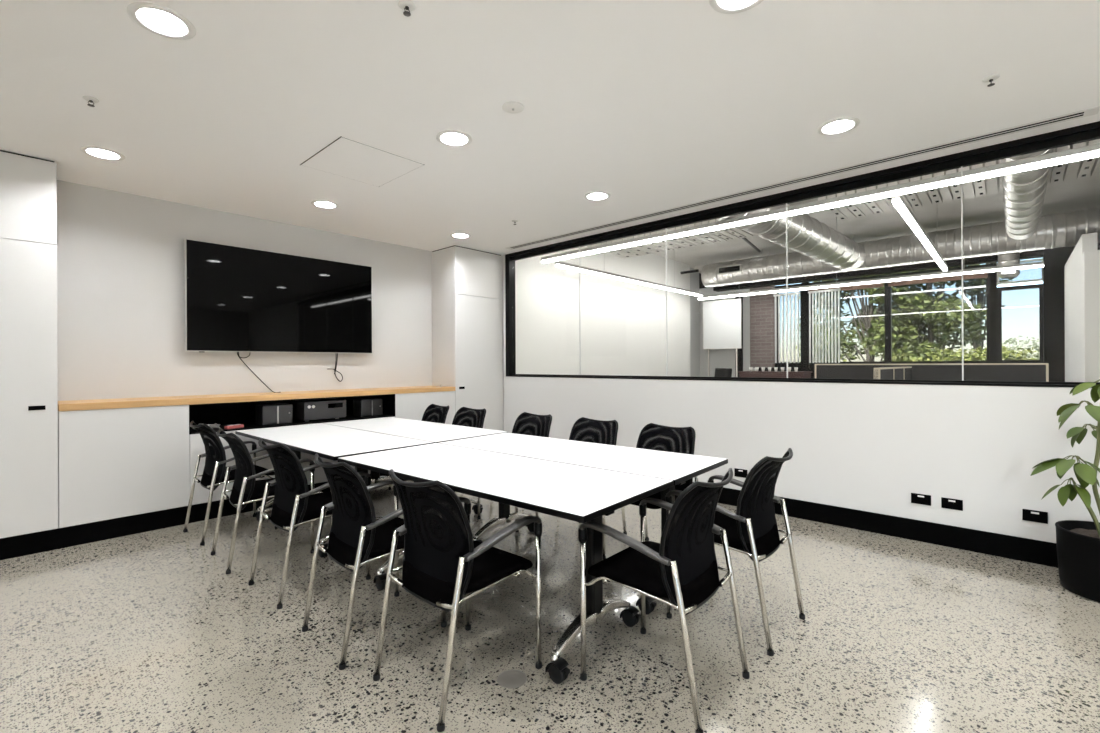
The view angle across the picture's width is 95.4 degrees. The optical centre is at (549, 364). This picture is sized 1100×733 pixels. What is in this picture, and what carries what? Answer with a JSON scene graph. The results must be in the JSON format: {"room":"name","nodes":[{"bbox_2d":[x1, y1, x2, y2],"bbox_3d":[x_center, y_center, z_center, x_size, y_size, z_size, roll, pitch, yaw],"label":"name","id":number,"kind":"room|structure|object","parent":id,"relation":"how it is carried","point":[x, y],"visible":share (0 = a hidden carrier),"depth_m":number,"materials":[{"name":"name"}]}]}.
{"room":"conference room","nodes":[
{"label":"conference room","id":0,"kind":"room"},
{"bbox_2d":[11,180,431,536],"bbox_3d":[-3.109,-0.065,4.802,0.120,2.759,6.351,0,0,43],"label":"wall","id":1,"kind":"structure","parent":0,"point":[121,255],"depth_m":4.44,"materials":[{"name":"grey paint"}]},
{"bbox_2d":[0,150,57,537],"bbox_3d":[-3.942,-0.135,3.438,0.502,2.610,0.774,0,0,43],"label":"tall cabinet","id":2,"kind":"object","parent":1,"relation":"attached to","point":[28,184],"visible":1,"depth_m":3.45,"materials":[{"name":"white"}]},
{"bbox_2d":[58,405,188,527],"bbox_3d":[-3.415,0.753,4.009,0.498,0.831,0.769,0,0,43],"label":"base cabinet","id":3,"kind":"object","parent":1,"relation":"attached to","point":[117,462],"visible":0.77,"depth_m":3.80,"materials":[{"name":"white laminate"}]},
{"bbox_2d":[58,386,455,410],"bbox_3d":[-2.505,0.307,4.994,0.503,0.050,3.454,0,0,43],"label":"benchtop","id":4,"kind":"object","parent":3,"relation":"on","point":[71,405],"visible":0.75,"depth_m":4.40,"materials":[{"name":"brown wood"}]},
{"bbox_2d":[0,473,406,559],"bbox_3d":[-2.746,1.241,4.394,0.018,0.143,6.235,0,0,43],"label":"baseboard","id":5,"kind":"structure","parent":1,"relation":"attached to","point":[48,540],"depth_m":3.77,"materials":[{"name":"black"}]},
{"bbox_2d":[185,238,372,353],"bbox_3d":[-2.672,-0.615,5.130,0.081,1.012,1.770,0,0,43],"label":"television","id":6,"kind":"object","parent":1,"relation":"attached to","point":[238,299],"visible":1,"depth_m":4.98,"materials":[{"name":"black plastic"}]},
{"bbox_2d":[237,352,280,392],"bbox_3d":[-2.852,0.075,4.909,0.368,0.425,0.082,0,0,-29],"label":"power cable","id":7,"kind":"object","parent":6,"relation":"attached to","point":[237,352],"visible":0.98,"depth_m":4.91,"materials":[{"name":"black plastic"}]},
{"bbox_2d":[334,353,342,381],"bbox_3d":[-2.357,0.028,5.496,0.024,0.335,0.170,0,0,43],"label":"coiled cable","id":8,"kind":"object","parent":6,"relation":"hanging from","point":[335,370],"visible":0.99,"depth_m":5.50,"materials":[{"name":"black plastic"}]},
{"bbox_2d":[395,391,454,424],"bbox_3d":[-1.609,0.744,5.969,0.498,0.831,0.806,0,0,43],"label":"base cabinet","id":9,"kind":"object","parent":1,"relation":"attached to","point":[412,406],"visible":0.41,"depth_m":5.74,"materials":[{"name":"white"}]},
{"bbox_2d":[431,245,502,430],"bbox_3d":[-1.072,-0.148,6.553,0.502,2.610,0.780,0,0,43],"label":"tall cabinet","id":10,"kind":"object","parent":1,"relation":"attached to","point":[467,283],"visible":0.77,"depth_m":6.33,"materials":[{"name":"white"}]},
{"bbox_2d":[0,0,1099,255],"bbox_3d":[0.542,-1.522,1.283,10.270,0.120,6.371,0,0,43],"label":"ceiling","id":11,"kind":"structure","parent":0,"point":[650,105],"depth_m":2.72,"materials":[{"name":"white paint"}]},
{"bbox_2d":[83,96,98,106],"bbox_3d":[-2.505,-1.429,2.731,0.068,0.037,0.068,0,0,43],"label":"sprinkler","id":12,"kind":"object","parent":11,"relation":"attached to","point":[93,100],"visible":1,"depth_m":2.72,"materials":[{"name":"white metal"}]},
{"bbox_2d":[80,146,124,160],"bbox_3d":[-3.064,-1.473,3.431,0.234,0.071,0.234,0,0,43],"label":"recessed light","id":13,"kind":"object","parent":11,"relation":"in","point":[98,152],"visible":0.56,"depth_m":3.46,"materials":[{"name":"white plastic"}]},
{"bbox_2d":[126,2,195,39],"bbox_3d":[-1.642,-1.480,2.121,0.234,0.071,0.234,0,0,43],"label":"recessed light","id":14,"kind":"object","parent":11,"relation":"in","point":[160,20],"visible":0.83,"depth_m":2.15,"materials":[{"name":"white plastic"}]},
{"bbox_2d":[142,9,181,23],"bbox_3d":[-1.643,-1.504,2.121,0.166,0.010,0.166,0,0,43],"label":"diffuser","id":15,"kind":"object","parent":14,"relation":"attached to","point":[159,17],"depth_m":2.16,"materials":[{"name":"white plastic"}]},
{"bbox_2d":[311,200,338,208],"bbox_3d":[-2.041,-1.478,4.541,0.234,0.071,0.234,0,0,43],"label":"recessed light","id":16,"kind":"object","parent":11,"relation":"in","point":[318,203],"visible":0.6,"depth_m":4.59,"materials":[{"name":"white plastic"}]},
{"bbox_2d":[300,137,424,186],"bbox_3d":[-1.367,-1.452,3.646,0.664,0.002,0.624,0,0,43],"label":"access hatch","id":17,"kind":"object","parent":11,"relation":"attached to","point":[344,157],"visible":1,"depth_m":3.62,"materials":[{"name":"white paint"}]},
{"bbox_2d":[398,0,415,16],"bbox_3d":[-0.580,-1.438,2.029,0.068,0.037,0.068,0,0,43],"label":"sprinkler","id":18,"kind":"object","parent":11,"relation":"attached to","point":[407,6],"visible":1,"depth_m":2.02,"materials":[{"name":"white metal"}]},
{"bbox_2d":[436,130,471,146],"bbox_3d":[-0.619,-1.485,3.232,0.234,0.071,0.234,0,0,43],"label":"recessed light","id":19,"kind":"object","parent":11,"relation":"in","point":[453,138],"visible":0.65,"depth_m":3.28,"materials":[{"name":"white plastic"}]},
{"bbox_2d":[445,133,462,136],"bbox_3d":[-0.620,-1.509,3.232,0.166,0.010,0.166,0,0,43],"label":"diffuser","id":20,"kind":"object","parent":19,"relation":"attached to","point":[451,134],"depth_m":3.29,"materials":[{"name":"white plastic"}]},
{"bbox_2d":[450,233,470,237],"bbox_3d":[-1.011,-1.483,5.659,0.234,0.071,0.234,0,0,43],"label":"recessed light","id":21,"kind":"object","parent":11,"relation":"in","point":[455,235],"visible":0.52,"depth_m":5.71,"materials":[{"name":"white plastic"}]},
{"bbox_2d":[502,101,523,113],"bbox_3d":[-0.209,-1.448,2.837,0.124,0.021,0.124,0,0,43],"label":"smoke detector","id":22,"kind":"object","parent":11,"relation":"attached to","point":[513,107],"visible":1,"depth_m":2.82,"materials":[{"name":"white plastic"}]},
{"bbox_2d":[584,191,610,200],"bbox_3d":[0.410,-1.489,4.350,0.234,0.071,0.234,0,0,43],"label":"recessed light","id":23,"kind":"object","parent":11,"relation":"in","point":[598,195],"visible":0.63,"depth_m":4.41,"materials":[{"name":"white plastic"}]},
{"bbox_2d":[709,0,762,13],"bbox_3d":[0.749,-1.491,1.972,0.234,0.071,0.234,0,0,43],"label":"recessed light","id":24,"kind":"object","parent":11,"relation":"in","point":[721,6],"visible":1,"depth_m":2.05,"materials":[{"name":"white"}]},
{"bbox_2d":[506,106,1099,249],"bbox_3d":[1.326,-1.462,4.605,5.040,0.004,0.120,0,0,43],"label":"ceiling vent","id":25,"kind":"object","parent":11,"relation":"in","point":[1092,111],"visible":1,"depth_m":3.73,"materials":[{"name":"white metal"}]},
{"bbox_2d":[817,117,859,134],"bbox_3d":[1.778,-1.496,3.090,0.234,0.071,0.234,0,0,43],"label":"recessed light","id":26,"kind":"object","parent":11,"relation":"in","point":[840,125],"visible":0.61,"depth_m":3.13,"materials":[{"name":"white plastic"}]},
{"bbox_2d":[829,121,845,124],"bbox_3d":[1.778,-1.520,3.090,0.166,0.010,0.166,0,0,43],"label":"diffuser","id":27,"kind":"object","parent":26,"relation":"attached to","point":[840,122],"depth_m":3.15,"materials":[{"name":"white plastic"}]},
{"bbox_2d":[982,74,999,86],"bbox_3d":[2.266,-1.451,2.570,0.068,0.037,0.068,0,0,43],"label":"sprinkler","id":28,"kind":"object","parent":11,"relation":"attached to","point":[990,78],"visible":1,"depth_m":2.56,"materials":[{"name":"white metal"}]},
{"bbox_2d":[0,480,1099,732],"bbox_3d":[0.596,1.357,1.327,10.030,0.120,6.251,0,0,43],"label":"floor","id":29,"kind":"structure","parent":0,"point":[150,631],"depth_m":2.30,"materials":[{"name":"concrete"}]},
{"bbox_2d":[183,421,276,545],"bbox_3d":[-2.522,0.876,3.964,0.518,0.872,0.537,0,0,41],"label":"chair","id":30,"kind":"object","parent":29,"relation":"on","point":[214,472],"visible":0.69,"depth_m":3.80,"materials":[{"name":"grey"}]},
{"bbox_2d":[211,428,314,573],"bbox_3d":[-1.985,0.873,3.464,0.537,0.872,0.518,0,0,-44],"label":"chair","id":31,"kind":"object","parent":29,"relation":"on","point":[245,489],"visible":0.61,"depth_m":3.29,"materials":[{"name":"grey"}]},
{"bbox_2d":[189,394,394,504],"bbox_3d":[-2.518,0.748,4.982,0.498,0.831,1.874,0,0,43],"label":"base cabinet","id":32,"kind":"object","parent":29,"relation":"on","point":[233,413],"visible":0.38,"depth_m":4.62,"materials":[{"name":"white"}]},
{"bbox_2d":[193,423,219,428],"bbox_3d":[-2.934,0.535,4.295,0.110,0.058,0.207,0,0,43],"label":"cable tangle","id":33,"kind":"object","parent":32,"relation":"in","point":[215,425],"visible":0.44,"depth_m":4.30,"materials":[{"name":"plastic"}]},
{"bbox_2d":[224,424,243,428],"bbox_3d":[-2.790,0.553,4.422,0.050,0.031,0.150,0,0,25],"label":"remote control","id":34,"kind":"object","parent":32,"relation":"in","point":[236,425],"visible":1,"depth_m":4.40,"materials":[{"name":"red plastic"}]},
{"bbox_2d":[255,403,292,424],"bbox_3d":[-2.639,0.477,4.789,0.206,0.180,0.265,0,0,43],"label":"media box","id":35,"kind":"object","parent":32,"relation":"in","point":[265,414],"visible":1,"depth_m":4.72,"materials":[{"name":"grey"}]},
{"bbox_2d":[294,399,345,421],"bbox_3d":[-2.350,0.469,5.131,0.268,0.195,0.420,0,0,43],"label":"receiver","id":36,"kind":"object","parent":32,"relation":"in","point":[306,410],"visible":1,"depth_m":5.03,"materials":[{"name":"grey metal"}]},
{"bbox_2d":[353,398,382,416],"bbox_3d":[-2.007,0.474,5.519,0.206,0.180,0.245,0,0,43],"label":"media box","id":37,"kind":"object","parent":32,"relation":"in","point":[367,406],"visible":1,"depth_m":5.45,"materials":[{"name":"grey"}]},
{"bbox_2d":[248,438,370,608],"bbox_3d":[-1.443,0.871,3.014,0.518,0.872,0.537,0,0,42],"label":"chair","id":38,"kind":"object","parent":29,"relation":"on","point":[294,506],"visible":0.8,"depth_m":2.85,"materials":[{"name":"grey fabric"}]},
{"bbox_2d":[235,423,433,557],"bbox_3d":[-1.786,0.942,3.997,1.860,0.734,0.742,0,0,42],"label":"folding table","id":39,"kind":"object","parent":29,"relation":"on","point":[331,442],"visible":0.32,"depth_m":3.80,"materials":[{"name":"white laminate"}]},
{"bbox_2d":[302,453,446,669],"bbox_3d":[-0.868,0.868,2.479,0.518,0.872,0.537,0,0,45],"label":"chair","id":40,"kind":"object","parent":29,"relation":"on","point":[356,538],"visible":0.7,"depth_m":2.32,"materials":[{"name":"grey fabric"}]},
{"bbox_2d":[323,417,507,513],"bbox_3d":[-1.281,0.939,4.548,1.840,0.734,0.740,0,0,42],"label":"folding table","id":41,"kind":"object","parent":29,"relation":"on","point":[434,432],"visible":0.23,"depth_m":4.39,"materials":[{"name":"white laminate"}]},
{"bbox_2d":[388,404,449,489],"bbox_3d":[-1.331,0.870,5.212,0.537,0.872,0.518,0,0,-44],"label":"chair","id":42,"kind":"object","parent":29,"relation":"on","point":[435,413],"visible":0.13,"depth_m":5.37,"materials":[{"name":"grey fabric"}]},
{"bbox_2d":[373,469,541,731],"bbox_3d":[-0.387,0.866,2.118,0.518,0.872,0.537,0,0,41],"label":"chair","id":43,"kind":"object","parent":29,"relation":"on","point":[443,564],"visible":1,"depth_m":1.98,"materials":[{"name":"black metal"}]},
{"bbox_2d":[452,407,485,427],"bbox_3d":[-0.896,0.868,4.811,0.518,0.872,0.537,0,0,40],"label":"chair","id":44,"kind":"object","parent":29,"relation":"on","point":[469,417],"visible":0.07,"depth_m":4.98,"materials":[{"name":"grey fabric"}]},
{"bbox_2d":[337,443,673,683],"bbox_3d":[-0.347,0.935,2.742,1.860,0.734,0.742,0,0,40],"label":"folding table","id":45,"kind":"object","parent":29,"relation":"on","point":[582,494],"visible":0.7,"depth_m":2.41,"materials":[{"name":"white laminate"}]},
{"bbox_2d":[373,573,386,583],"bbox_3d":[-0.971,1.246,2.895,0.099,0.051,0.056,0,0,40],"label":"hood","id":46,"kind":"object","parent":45,"relation":"attached to","point":[380,578],"depth_m":2.88,"materials":[{"name":"black plastic"}]},
{"bbox_2d":[545,657,569,674],"bbox_3d":[0.036,1.241,2.049,0.099,0.051,0.056,0,0,40],"label":"hood","id":47,"kind":"object","parent":45,"relation":"attached to","point":[558,665],"depth_m":2.04,"materials":[{"name":"black plastic"}]},
{"bbox_2d":[620,606,640,619],"bbox_3d":[0.403,1.239,2.485,0.099,0.051,0.056,0,0,40],"label":"hood","id":48,"kind":"object","parent":45,"relation":"attached to","point":[629,612],"depth_m":2.47,"materials":[{"name":"black plastic"}]},
{"bbox_2d":[497,669,526,688],"bbox_3d":[-0.157,1.300,2.067,0.124,0.002,0.124,0,0,43],"label":"cap","id":49,"kind":"object","parent":29,"relation":"on","point":[510,679],"visible":1,"depth_m":2.06,"materials":[{"name":"grey metal"}]},
{"bbox_2d":[477,412,551,531],"bbox_3d":[-0.262,0.865,4.227,0.518,0.872,0.537,0,0,44],"label":"chair","id":50,"kind":"object","parent":29,"relation":"on","point":[526,423],"visible":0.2,"depth_m":4.37,"materials":[{"name":"grey fabric"}]},
{"bbox_2d":[535,417,626,537],"bbox_3d":[0.237,0.863,3.767,0.518,0.872,0.537,0,0,42],"label":"chair","id":51,"kind":"object","parent":29,"relation":"on","point":[584,429],"visible":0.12,"depth_m":3.91,"materials":[{"name":"grey fabric"}]},
{"bbox_2d":[440,433,727,614],"bbox_3d":[0.122,0.933,3.299,1.860,0.734,0.700,0,0,40],"label":"folding table","id":52,"kind":"object","parent":29,"relation":"on","point":[679,468],"visible":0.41,"depth_m":3.10,"materials":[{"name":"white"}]},
{"bbox_2d":[636,596,656,606],"bbox_3d":[0.505,1.238,2.607,0.099,0.051,0.056,0,0,40],"label":"hood","id":53,"kind":"object","parent":52,"relation":"attached to","point":[649,601],"depth_m":2.59,"materials":[{"name":"black plastic"}]},
{"bbox_2d":[602,423,697,559],"bbox_3d":[0.694,0.861,3.346,0.518,0.872,0.537,0,0,44],"label":"chair","id":54,"kind":"object","parent":29,"relation":"on","point":[652,436],"visible":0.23,"depth_m":3.46,"materials":[{"name":"grey fabric"}]},
{"bbox_2d":[578,468,749,732],"bbox_3d":[0.474,0.862,2.079,0.537,0.872,0.518,0,0,42],"label":"chair","id":55,"kind":"object","parent":29,"relation":"on","point":[680,572],"visible":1,"depth_m":1.96,"materials":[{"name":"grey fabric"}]},
{"bbox_2d":[665,448,804,655],"bbox_3d":[0.947,0.859,2.564,0.537,0.872,0.518,0,0,44],"label":"chair","id":56,"kind":"object","parent":29,"relation":"on","point":[753,531],"visible":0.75,"depth_m":2.40,"materials":[{"name":"grey fabric"}]},
{"bbox_2d":[1030,379,1099,601],"bbox_3d":[3.131,0.680,2.794,0.705,1.211,0.551,0,0,33],"label":"potted plant","id":57,"kind":"object","parent":29,"relation":"on","point":[1077,541],"visible":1,"depth_m":2.80,"materials":[{"name":"green plant"}]},
{"bbox_2d":[515,246,689,375],"bbox_3d":[1.132,-0.465,9.187,0.140,3.520,5.849,0,0,43],"label":"wall","id":58,"kind":"structure","parent":0,"point":[623,323],"depth_m":8.87,"materials":[{"name":"white paint"}]},
{"bbox_2d":[680,269,698,273],"bbox_3d":[3.015,-1.994,10.810,0.400,0.060,0.060,0,0,43],"label":"pipe stub","id":59,"kind":"object","parent":58,"relation":"attached to","point":[696,270],"visible":1,"depth_m":10.78,"materials":[{"name":"black metal"}]},
{"bbox_2d":[690,268,699,376],"bbox_3d":[3.333,-0.476,11.782,0.140,3.520,0.950,0,0,43],"label":"wall","id":60,"kind":"structure","parent":0,"point":[694,277],"depth_m":11.75,"materials":[{"name":"grey paint"}]},
{"bbox_2d":[699,287,755,376],"bbox_3d":[4.088,-0.259,11.597,1.500,3.080,0.200,0,0,43],"label":"wall","id":61,"kind":"structure","parent":0,"point":[719,358],"depth_m":11.54,"materials":[{"name":"grey paint"}]},
{"bbox_2d":[750,286,774,367],"bbox_3d":[4.704,-0.802,11.014,0.520,1.760,0.220,0,0,43],"label":"brick wall","id":62,"kind":"structure","parent":0,"point":[762,306],"depth_m":10.92,"materials":[{"name":"brown brick"}]},
{"bbox_2d":[502,255,1099,542],"bbox_3d":[2.785,-0.093,3.622,10.150,2.759,0.100,0,0,43],"label":"wall","id":63,"kind":"structure","parent":0,"point":[858,446],"depth_m":3.83,"materials":[{"name":"white paint"}]},
{"bbox_2d":[734,468,747,477],"bbox_3d":[1.726,0.986,4.526,0.118,0.074,0.011,0,0,43],"label":"power outlet","id":64,"kind":"object","parent":63,"relation":"attached to","point":[743,473],"visible":0.91,"depth_m":4.52,"materials":[{"name":"black plastic"}]},
{"bbox_2d":[505,121,1099,387],"bbox_3d":[1.722,-0.657,4.599,6.194,1.620,0.112,0,0,43],"label":"window","id":65,"kind":"structure","parent":63,"relation":"in","point":[1091,131],"depth_m":4.15,"materials":[{"name":"black metal"}]},
{"bbox_2d":[693,482,1057,567],"bbox_3d":[2.893,1.211,3.450,9.528,0.150,0.014,0,0,43],"label":"baseboard","id":66,"kind":"structure","parent":63,"relation":"attached to","point":[995,544],"depth_m":3.63,"materials":[{"name":"black paint"}]},
{"bbox_2d":[911,493,930,505],"bbox_3d":[2.694,0.981,3.634,0.118,0.074,0.011,0,0,43],"label":"power outlet","id":67,"kind":"object","parent":63,"relation":"attached to","point":[916,498],"visible":1,"depth_m":3.63,"materials":[{"name":"black plastic"}]},
{"bbox_2d":[941,497,962,510],"bbox_3d":[2.824,0.983,3.515,0.118,0.074,0.011,0,0,43],"label":"power outlet","id":68,"kind":"object","parent":63,"relation":"attached to","point":[955,504],"visible":1,"depth_m":3.51,"materials":[{"name":"black plastic"}]},
{"bbox_2d":[1022,509,1047,523],"bbox_3d":[3.132,0.982,3.231,0.118,0.074,0.011,0,0,43],"label":"power outlet","id":69,"kind":"object","parent":63,"relation":"attached to","point":[1027,515],"visible":1,"depth_m":3.23,"materials":[{"name":"black plastic"}]},
{"bbox_2d":[653,172,1099,268],"bbox_3d":[4.886,-2.343,6.401,9.470,0.200,6.849,0,0,43],"label":"ceiling","id":70,"kind":"structure","parent":0,"point":[1077,194],"depth_m":7.81,"materials":[{"name":"paint"}]},
{"bbox_2d":[555,261,701,296],"bbox_3d":[1.621,-1.811,8.764,0.060,0.834,4.500,0,0,43],"label":"linear pendant light","id":71,"kind":"object","parent":70,"relation":"hanging from","point":[560,264],"visible":0.88,"depth_m":8.26,"materials":[{"name":"silver metal"}]},
{"bbox_2d":[587,219,756,258],"bbox_3d":[2.024,-2.076,7.780,2.850,0.300,1.100,0,0,43],"label":"panel","id":72,"kind":"object","parent":70,"relation":"attached to","point":[731,233],"visible":0.55,"depth_m":7.88,"materials":[{"name":"paint"}]},
{"bbox_2d":[695,265,703,272],"bbox_3d":[6.917,-2.192,8.493,9.320,0.120,0.520,0,0,43],"label":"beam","id":73,"kind":"structure","parent":70,"relation":"attached to","point":[699,268],"depth_m":11.40,"materials":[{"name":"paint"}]},
{"bbox_2d":[742,238,760,251],"bbox_3d":[3.174,-2.075,8.216,0.044,0.044,2.425,0,0,34],"label":"conduit","id":74,"kind":"object","parent":70,"relation":"attached to","point":[744,239],"visible":0.5,"depth_m":8.67,"materials":[{"name":"black metal"}]},
{"bbox_2d":[718,204,865,270],"bbox_3d":[3.245,-1.857,6.521,4.407,0.751,0.468,0,0,-44],"label":"spiral duct","id":75,"kind":"object","parent":70,"relation":"hanging from","point":[807,236],"visible":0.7,"depth_m":6.39,"materials":[{"name":"silver metal"}]},
{"bbox_2d":[541,143,1099,262],"bbox_3d":[2.221,-1.813,4.731,6.330,0.834,0.060,0,0,43],"label":"linear pendant light","id":76,"kind":"object","parent":70,"relation":"hanging from","point":[1090,151],"visible":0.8,"depth_m":4.25,"materials":[{"name":"silver metal"}]},
{"bbox_2d":[698,261,1043,299],"bbox_3d":[5.223,-1.828,9.117,5.380,0.834,0.060,0,0,43],"label":"linear pendant light","id":77,"kind":"object","parent":70,"relation":"hanging from","point":[1033,264],"visible":0.88,"depth_m":8.56,"materials":[{"name":"silver metal"}]},
{"bbox_2d":[701,207,1099,286],"bbox_3d":[6.107,-1.930,7.894,7.700,0.631,0.488,0,0,43],"label":"spiral duct","id":78,"kind":"object","parent":70,"relation":"hanging from","point":[1065,229],"visible":0.73,"depth_m":7.81,"materials":[{"name":"silver metal"}]},
{"bbox_2d":[718,264,741,273],"bbox_3d":[3.559,-1.877,9.925,0.480,0.140,0.034,0,0,43],"label":"grille","id":79,"kind":"object","parent":78,"relation":"attached to","point":[734,268],"visible":1,"depth_m":9.91,"materials":[{"name":"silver metal"}]},
{"bbox_2d":[998,252,1019,278],"bbox_3d":[7.092,-1.553,7.736,0.260,0.440,0.260,0,0,43],"label":"spigot","id":80,"kind":"object","parent":78,"relation":"attached to","point":[1009,258],"visible":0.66,"depth_m":7.65,"materials":[{"name":"silver metal"}]},
{"bbox_2d":[891,178,947,270],"bbox_3d":[4.495,-1.824,5.967,0.060,0.834,4.440,0,0,43],"label":"linear pendant light","id":81,"kind":"object","parent":70,"relation":"hanging from","point":[898,201],"visible":0.85,"depth_m":5.22,"materials":[{"name":"silver metal"}]},
{"bbox_2d":[818,139,1099,220],"bbox_3d":[5.205,-2.091,4.849,4.500,0.300,1.100,0,0,43],"label":"cable tray","id":82,"kind":"object","parent":70,"relation":"attached to","point":[1068,171],"visible":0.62,"depth_m":5.57,"materials":[{"name":"paint"}]},
{"bbox_2d":[1001,149,1053,239],"bbox_3d":[4.692,-1.916,4.949,0.318,0.646,4.150,0,0,43],"label":"spiral duct","id":83,"kind":"object","parent":70,"relation":"hanging from","point":[1024,191],"visible":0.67,"depth_m":4.91,"materials":[{"name":"silver metal"}]},
{"bbox_2d":[699,243,1099,377],"bbox_3d":[7.066,-0.493,8.853,9.600,3.520,0.200,0,0,43],"label":"wall","id":84,"kind":"structure","parent":0,"point":[1069,250],"depth_m":10.44,"materials":[{"name":"black"}]},
{"bbox_2d":[775,283,801,363],"bbox_3d":[5.087,-0.839,10.633,0.560,1.690,0.080,0,0,43],"label":"window","id":85,"kind":"structure","parent":84,"relation":"in","point":[790,285],"depth_m":10.62,"materials":[{"name":"black"}]},
{"bbox_2d":[773,292,799,362],"bbox_3d":[4.972,-0.753,10.508,0.520,1.460,0.060,0,0,43],"label":"vertical blind","id":86,"kind":"object","parent":85,"relation":"attached to","point":[795,293],"visible":0.88,"depth_m":10.52,"materials":[{"name":"white fabric"}]},
{"bbox_2d":[801,282,809,367],"bbox_3d":[5.327,-0.805,10.385,0.130,1.760,0.220,0,0,43],"label":"trim","id":87,"kind":"structure","parent":84,"relation":"attached to","point":[805,295],"depth_m":10.30,"materials":[{"name":"black metal"}]},
{"bbox_2d":[810,274,887,363],"bbox_3d":[5.885,-0.843,9.898,1.350,1.690,0.080,0,0,43],"label":"window","id":88,"kind":"structure","parent":84,"relation":"in","point":[863,312],"depth_m":9.77,"materials":[{"name":"black"}]},
{"bbox_2d":[808,288,840,362],"bbox_3d":[5.495,-0.756,10.027,0.580,1.460,0.060,0,0,43],"label":"vertical blind","id":89,"kind":"object","parent":88,"relation":"attached to","point":[837,289],"visible":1,"depth_m":10.02,"materials":[{"name":"white fabric"}]},
{"bbox_2d":[809,281,883,292],"bbox_3d":[5.786,-1.535,9.823,1.290,0.175,0.110,0,0,43],"label":"roller blind","id":90,"kind":"object","parent":88,"relation":"attached to","point":[872,285],"visible":0.4,"depth_m":9.68,"materials":[{"name":"white fabric"}]},
{"bbox_2d":[713,249,1043,291],"bbox_3d":[5.811,-1.767,9.697,5.420,0.160,0.250,0,0,43],"label":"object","id":91,"kind":"structure","parent":84,"relation":"attached to","point":[1033,254],"depth_m":9.31,"materials":[{"name":"black"}]},
{"bbox_2d":[888,264,990,363],"bbox_3d":[6.915,-0.848,8.950,1.450,1.690,0.080,0,0,43],"label":"window","id":92,"kind":"structure","parent":84,"relation":"in","point":[925,319],"depth_m":8.93,"materials":[{"name":"black"}]},
{"bbox_2d":[888,268,987,285],"bbox_3d":[6.827,-1.540,8.865,1.400,0.175,0.110,0,0,43],"label":"roller blind","id":93,"kind":"object","parent":92,"relation":"attached to","point":[976,275],"visible":0.33,"depth_m":8.81,"materials":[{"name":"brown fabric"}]},
{"bbox_2d":[990,262,996,362],"bbox_3d":[7.471,-0.815,8.424,0.080,1.760,0.160,0,0,43],"label":"trim","id":94,"kind":"structure","parent":84,"relation":"attached to","point":[993,275],"depth_m":8.37,"materials":[{"name":"black metal"}]},
{"bbox_2d":[997,284,1042,362],"bbox_3d":[7.717,-0.646,8.211,0.570,1.280,0.080,0,0,43],"label":"window","id":95,"kind":"structure","parent":84,"relation":"in","point":[1019,308],"depth_m":8.21,"materials":[{"name":"black"}]},
{"bbox_2d":[997,258,1042,284],"bbox_3d":[7.713,-1.516,8.211,0.570,0.360,0.080,0,0,43],"label":"window","id":96,"kind":"structure","parent":84,"relation":"in","point":[1029,274],"depth_m":8.14,"materials":[{"name":"clear glass"}]},
{"bbox_2d":[1043,247,1065,381],"bbox_3d":[7.853,-0.297,7.788,0.240,3.120,0.300,0,0,43],"label":"trim","id":97,"kind":"structure","parent":84,"relation":"attached to","point":[1054,259],"depth_m":7.68,"materials":[{"name":"black paint"}]},
{"bbox_2d":[1064,233,1097,381],"bbox_3d":[6.972,-0.108,6.595,0.120,2.750,2.550,0,0,43],"label":"wall","id":98,"kind":"structure","parent":0,"point":[1087,242],"depth_m":6.32,"materials":[{"name":"white paint"}]},
{"bbox_2d":[1082,250,1099,381],"bbox_3d":[6.586,0.009,5.082,1.600,2.520,0.200,0,0,43],"label":"wall","id":99,"kind":"structure","parent":0,"point":[1090,260],"depth_m":5.51,"materials":[{"name":"white paint"}]},
{"bbox_3d":[4.874,1.337,6.258,9.320,0.120,6.599,0,0,43],"label":"floor","id":100,"kind":"structure","parent":0,"visible":0},
{"bbox_2d":[703,298,741,376],"bbox_3d":[3.829,-0.068,11.124,0.870,2.700,0.060,0,0,43],"label":"whiteboard","id":101,"kind":"object","parent":100,"relation":"on","point":[722,325],"visible":0.9,"depth_m":11.09,"materials":[{"name":"white ceramic"}]},
{"bbox_2d":[714,368,731,376],"bbox_3d":[3.584,0.681,9.904,0.631,1.204,0.583,0,0,-26],"label":"office chair","id":102,"kind":"object","parent":100,"relation":"on","point":[719,372],"visible":0.12,"depth_m":9.74,"materials":[{"name":"black fabric"}]},
{"bbox_2d":[735,292,742,376],"bbox_3d":[4.260,-0.171,11.267,0.160,2.898,0.047,0,0,43],"label":"post","id":103,"kind":"object","parent":100,"relation":"on","point":[740,350],"visible":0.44,"depth_m":11.21,"materials":[{"name":"black metal"}]},
{"bbox_2d":[738,371,811,377],"bbox_3d":[4.574,0.714,10.201,1.280,1.130,0.540,0,0,43],"label":"base cabinet","id":104,"kind":"object","parent":100,"relation":"on","point":[761,374],"visible":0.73,"depth_m":9.96,"materials":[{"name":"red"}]},
{"bbox_2d":[874,367,911,379],"bbox_3d":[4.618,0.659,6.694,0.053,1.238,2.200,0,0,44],"label":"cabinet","id":105,"kind":"object","parent":100,"relation":"on","point":[900,373],"visible":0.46,"depth_m":6.53,"materials":[{"name":"beige wood"}]},
{"bbox_2d":[815,363,1048,381],"bbox_3d":[5.479,0.633,7.464,2.780,1.282,0.052,0,0,43],"label":"screen","id":106,"kind":"object","parent":100,"relation":"on","point":[1038,372],"visible":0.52,"depth_m":7.16,"materials":[{"name":"black fabric"}]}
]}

